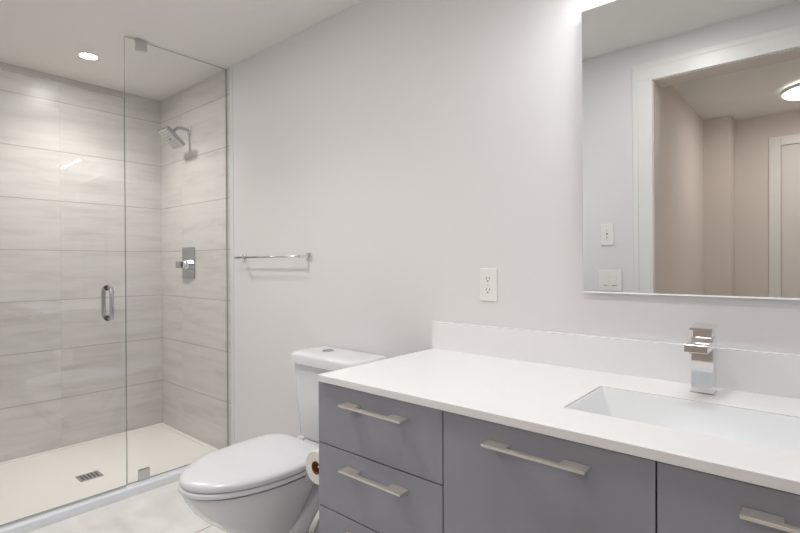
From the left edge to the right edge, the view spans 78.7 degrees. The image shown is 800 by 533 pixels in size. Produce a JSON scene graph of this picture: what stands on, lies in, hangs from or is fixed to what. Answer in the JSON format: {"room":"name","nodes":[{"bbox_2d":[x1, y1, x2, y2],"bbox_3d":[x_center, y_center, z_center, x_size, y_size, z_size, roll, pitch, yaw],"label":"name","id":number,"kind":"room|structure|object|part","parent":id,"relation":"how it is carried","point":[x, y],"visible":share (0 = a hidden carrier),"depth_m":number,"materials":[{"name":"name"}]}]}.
{"room":"bathroom","nodes":[
{"label":"bathroom","id":0,"kind":"room"},
{"bbox_2d":[0,62,162,461],"bbox_3d":[-2.335,-0.011,2.992,0.100,2.400,1.663,0,0,40],"label":"wall","id":1,"kind":"structure","parent":0,"point":[63,365],"depth_m":3.18,"materials":[{"name":"tile"}]},
{"bbox_2d":[26,480,318,532],"bbox_3d":[-0.660,1.232,0.077,4.300,0.060,4.143,0,0,40],"label":"floor","id":2,"kind":"structure","parent":0,"point":[162,509],"depth_m":2.30,"materials":[{"name":"tile"}]},
{"bbox_2d":[0,423,218,532],"bbox_3d":[-1.865,1.168,2.714,0.980,0.043,1.493,0,0,40],"label":"shower pan","id":3,"kind":"object","parent":2,"relation":"on","point":[36,483],"visible":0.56,"depth_m":2.75,"materials":[{"name":"white plastic"}]},
{"bbox_2d":[75,470,103,481],"bbox_3d":[-1.721,1.162,2.702,0.104,0.002,0.112,0,0,40],"label":"shower drain","id":4,"kind":"object","parent":3,"relation":"on","point":[95,474],"visible":1,"depth_m":2.70,"materials":[{"name":"grey metal"}]},
{"bbox_2d":[124,36,228,484],"bbox_3d":[-1.248,-0.033,2.775,0.022,2.356,0.582,0,0,40],"label":"glass panel","id":5,"kind":"object","parent":3,"relation":"on","point":[140,45],"visible":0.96,"depth_m":2.98,"materials":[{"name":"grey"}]},
{"bbox_2d":[178,346,387,532],"bbox_3d":[-0.479,0.790,1.967,0.464,0.813,0.810,0,0,40],"label":"toilet","id":6,"kind":"object","parent":2,"relation":"on","point":[259,484],"visible":0.61,"depth_m":1.81,"materials":[{"name":"white ceramic"}]},
{"bbox_3d":[-0.557,0.775,1.876,0.390,0.026,0.570,0,0,40],"label":"seat","id":7,"kind":"part","parent":6,"relation":"part of","materials":[{"name":"white plastic"}]},
{"bbox_3d":[-0.569,0.742,1.862,0.396,0.036,0.525,0,0,40],"label":"seat lid","id":8,"kind":"part","parent":6,"relation":"part of","materials":[{"name":"white plastic"}]},
{"bbox_3d":[-0.562,0.989,1.871,0.374,0.402,0.527,0,0,40],"label":"bowl","id":9,"kind":"part","parent":6,"relation":"part of","materials":[{"name":"white ceramic"}]},
{"bbox_3d":[-0.283,0.610,2.197,0.430,0.342,0.192,0,0,40],"label":"tank","id":10,"kind":"part","parent":6,"relation":"part of","materials":[{"name":"white ceramic"}]},
{"bbox_3d":[-0.287,0.415,2.192,0.464,0.055,0.213,0,0,40],"label":"tank lid","id":11,"kind":"part","parent":6,"relation":"part of","materials":[{"name":"white ceramic"}]},
{"bbox_2d":[319,381,443,532],"bbox_3d":[0.105,0.773,1.588,0.476,0.834,0.628,0,0,40],"label":"drawers","id":12,"kind":"object","parent":2,"relation":"on","point":[381,459],"visible":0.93,"depth_m":1.36,"materials":[{"name":"grey"}]},
{"bbox_3d":[-0.067,0.919,1.385,0.474,0.342,0.018,0,0,40],"label":"drawer","id":13,"kind":"part","parent":12,"relation":"part of","materials":[{"name":"grey paint"}]},
{"bbox_3d":[-0.078,0.595,1.354,0.235,0.006,0.038,0,0,40],"label":"handle","id":14,"kind":"part","parent":12,"relation":"part of","materials":[{"name":"silver metal"}]},
{"bbox_3d":[-0.078,0.405,1.353,0.235,0.006,0.038,0,0,40],"label":"handle","id":15,"kind":"part","parent":12,"relation":"part of","materials":[{"name":"silver metal"}]},
{"bbox_3d":[-0.068,0.647,1.383,0.474,0.194,0.018,0,0,40],"label":"drawer","id":16,"kind":"part","parent":12,"relation":"part of","materials":[{"name":"grey paint"}]},
{"bbox_3d":[-0.069,0.454,1.382,0.474,0.186,0.018,0,0,40],"label":"drawer","id":17,"kind":"part","parent":12,"relation":"part of","materials":[{"name":"grey paint"}]},
{"bbox_3d":[-0.207,0.658,1.634,0.062,0.040,0.132,0,0,40],"label":"toilet roll holder","id":18,"kind":"object","parent":12,"relation":"attached to","visible":0},
{"bbox_2d":[306,448,318,484],"bbox_3d":[-0.242,0.661,1.633,0.111,0.115,0.104,0,0,40],"label":"toilet roll","id":19,"kind":"object","parent":18,"relation":"hanging from","point":[312,460],"visible":0.31,"depth_m":1.61,"materials":[{"name":"white paper"}]},
{"bbox_2d":[443,411,799,532],"bbox_3d":[0.842,0.774,0.960,1.453,0.834,0.628,0,0,40],"label":"base cabinet","id":20,"kind":"object","parent":2,"relation":"on","point":[499,478],"visible":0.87,"depth_m":1.00,"materials":[{"name":"grey wood"}]},
{"bbox_3d":[0.284,0.405,1.044,0.235,0.006,0.038,0,0,40],"label":"handle","id":21,"kind":"part","parent":20,"relation":"part of","materials":[{"name":"silver metal"}]},
{"bbox_3d":[0.299,0.726,1.072,0.481,0.729,0.018,0,0,40],"label":"door","id":22,"kind":"part","parent":20,"relation":"part of","materials":[{"name":"grey paint"}]},
{"bbox_2d":[318,349,799,494],"bbox_3d":[0.678,0.344,1.117,1.932,0.021,0.611,0,0,40],"label":"countertop","id":23,"kind":"structure","parent":20,"relation":"on","point":[529,396],"depth_m":1.21,"materials":[{"name":"white stone"}]},
{"bbox_2d":[565,387,799,452],"bbox_3d":[0.659,0.386,1.102,0.485,0.100,0.264,0,0,40],"label":"sink","id":24,"kind":"object","parent":23,"relation":"in","point":[777,431],"visible":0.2,"depth_m":1.17,"materials":[{"name":"white ceramic"}]},
{"bbox_2d":[684,323,717,395],"bbox_3d":[0.774,0.243,1.254,0.058,0.179,0.150,0,0,40],"label":"faucet","id":25,"kind":"object","parent":23,"relation":"on","point":[702,346],"visible":1,"depth_m":1.26,"materials":[{"name":"silver metal"}]},
{"bbox_3d":[0.755,0.203,1.232,0.051,0.019,0.092,0,0,40],"label":"spout","id":26,"kind":"part","parent":25,"relation":"part of","materials":[{"name":"silver metal"}]},
{"bbox_3d":[0.797,0.159,1.281,0.052,0.012,0.078,0,0,40],"label":"lever","id":27,"kind":"part","parent":25,"relation":"part of","materials":[{"name":"silver metal"}]},
{"bbox_3d":[0.802,0.331,1.288,0.058,0.003,0.060,0,0,40],"label":"plate","id":28,"kind":"part","parent":25,"relation":"part of","materials":[{"name":"silver metal"}]},
{"bbox_3d":[0.667,0.727,0.757,0.481,0.729,0.018,0,0,40],"label":"door","id":29,"kind":"part","parent":20,"relation":"part of","materials":[{"name":"grey paint"}]},
{"bbox_3d":[0.653,0.406,0.730,0.235,0.006,0.038,0,0,40],"label":"handle","id":30,"kind":"part","parent":20,"relation":"part of","materials":[{"name":"silver metal"}]},
{"bbox_2d":[0,0,363,100],"bbox_3d":[-1.075,-1.239,0.408,5.368,0.080,4.143,0,0,40],"label":"ceiling","id":31,"kind":"structure","parent":0,"point":[46,36],"depth_m":2.54,"materials":[{"name":"white paint"}]},
{"bbox_2d":[77,52,99,59],"bbox_3d":[-1.792,-1.209,2.805,0.110,0.004,0.110,0,0,40],"label":"recessed light","id":32,"kind":"object","parent":31,"relation":"in","point":[86,55],"visible":1,"depth_m":2.80,"materials":[{"name":"white paint"}]},
{"bbox_2d":[80,53,96,58],"bbox_3d":[-1.792,-1.209,2.805,0.086,0.001,0.086,0,0,40],"label":"diffuser","id":33,"kind":"object","parent":32,"relation":"attached to","point":[88,56],"depth_m":2.81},
{"bbox_2d":[160,0,799,448],"bbox_3d":[-0.040,-0.014,2.194,4.628,2.400,0.100,0,0,40],"label":"wall","id":34,"kind":"structure","parent":0,"point":[413,148],"depth_m":2.15,"materials":[{"name":"white paint"}]},
{"bbox_2d":[157,126,190,148],"bbox_3d":[-1.472,-0.863,3.213,0.136,0.156,0.193,0,0,40],"label":"shower fixture","id":35,"kind":"object","parent":34,"relation":"attached to","point":[169,134],"visible":1,"depth_m":3.17,"materials":[{"name":"silver metal"}]},
{"bbox_3d":[-1.462,-0.899,3.245,0.026,0.070,0.123,0,0,40],"label":"arm","id":36,"kind":"part","parent":35,"relation":"part of","materials":[{"name":"grey metal"}]},
{"bbox_2d":[176,247,194,277],"bbox_3d":[-1.453,-0.026,3.297,0.173,0.210,0.053,0,0,40],"label":"shower valve","id":37,"kind":"object","parent":34,"relation":"attached to","point":[187,264],"visible":1,"depth_m":3.29,"materials":[{"name":"grey metal"}]},
{"bbox_3d":[-1.491,-0.013,3.302,0.108,0.046,0.011,0,0,40],"label":"lever","id":38,"kind":"part","parent":37,"relation":"part of","materials":[{"name":"grey metal"}]},
{"bbox_3d":[-1.437,-0.026,3.313,0.170,0.210,0.008,0,0,40],"label":"plate","id":39,"kind":"part","parent":37,"relation":"part of","materials":[{"name":"grey metal"}]},
{"bbox_2d":[229,65,234,444],"bbox_3d":[-1.003,-0.015,2.980,0.034,2.400,0.053,0,0,40],"label":"trim","id":40,"kind":"structure","parent":34,"relation":"attached to","point":[230,67],"depth_m":2.96,"materials":[{"name":"white metal"}]},
{"bbox_2d":[234,253,311,260],"bbox_3d":[-0.709,-0.051,2.654,0.634,0.038,0.066,0,0,40],"label":"towel bar","id":41,"kind":"object","parent":34,"relation":"attached to","point":[308,256],"visible":1,"depth_m":2.56,"materials":[{"name":"silver metal"}]},
{"bbox_3d":[-0.724,-0.051,2.637,0.590,0.011,0.011,0,0,40],"label":"rod","id":42,"kind":"part","parent":41,"relation":"part of","materials":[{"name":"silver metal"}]},
{"bbox_3d":[-0.485,-0.051,2.458,0.016,0.018,0.058,0,0,40],"label":"post","id":43,"kind":"part","parent":41,"relation":"part of","materials":[{"name":"silver metal"}]},
{"bbox_2d":[480,268,496,301],"bbox_3d":[0.328,0.068,1.810,0.074,0.121,0.007,0,0,40],"label":"wall outlet","id":44,"kind":"object","parent":34,"relation":"attached to","point":[488,277],"visible":1,"depth_m":1.81,"materials":[{"name":"white plastic"}]},
{"bbox_2d":[484,287,491,293],"bbox_3d":[0.326,0.089,1.808,0.033,0.027,0.003,0,0,40],"label":"socket","id":45,"kind":"object","parent":44,"relation":"attached to","point":[487,290],"depth_m":1.81,"materials":[{"name":"grey plastic"}]},
{"bbox_2d":[484,275,491,282],"bbox_3d":[0.326,0.047,1.808,0.033,0.027,0.003,0,0,40],"label":"socket","id":46,"kind":"object","parent":44,"relation":"attached to","point":[487,278],"depth_m":1.81,"materials":[{"name":"grey plastic"}]},
{"bbox_2d":[432,321,799,398],"bbox_3d":[0.870,0.277,1.342,1.932,0.109,0.018,0,0,40],"label":"backsplash","id":47,"kind":"structure","parent":34,"relation":"attached to","point":[761,372],"depth_m":1.49,"materials":[{"name":"white stone"}]},
{"bbox_2d":[581,0,799,299],"bbox_3d":[0.844,-0.365,1.346,0.680,0.897,0.019,0,1,40],"label":"wall mirror","id":48,"kind":"object","parent":34,"relation":"attached to","point":[690,109],"visible":1,"depth_m":1.36,"materials":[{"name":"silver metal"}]},
{"bbox_3d":[-2.421,-0.005,2.084,0.948,2.400,0.170,0,0,40],"label":"wall","id":49,"kind":"structure","parent":0,"visible":0},
{"bbox_2d":[0,69,126,526],"bbox_3d":[-1.720,0.139,2.190,0.136,2.017,0.899,0,0,41],"label":"shower door","id":50,"kind":"structure","parent":49,"relation":"attached to","point":[109,288],"depth_m":2.45,"materials":[{"name":"clear glass"}]},
{"bbox_2d":[104,285,109,320],"bbox_3d":[-1.480,0.185,2.467,0.018,0.182,0.028,0,0,41],"label":"door handle","id":51,"kind":"object","parent":50,"relation":"in","point":[105,287],"depth_m":2.46,"materials":[{"name":"silver metal"}]},
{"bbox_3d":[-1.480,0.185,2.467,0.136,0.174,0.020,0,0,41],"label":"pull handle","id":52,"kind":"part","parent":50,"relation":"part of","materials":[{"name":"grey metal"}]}
]}

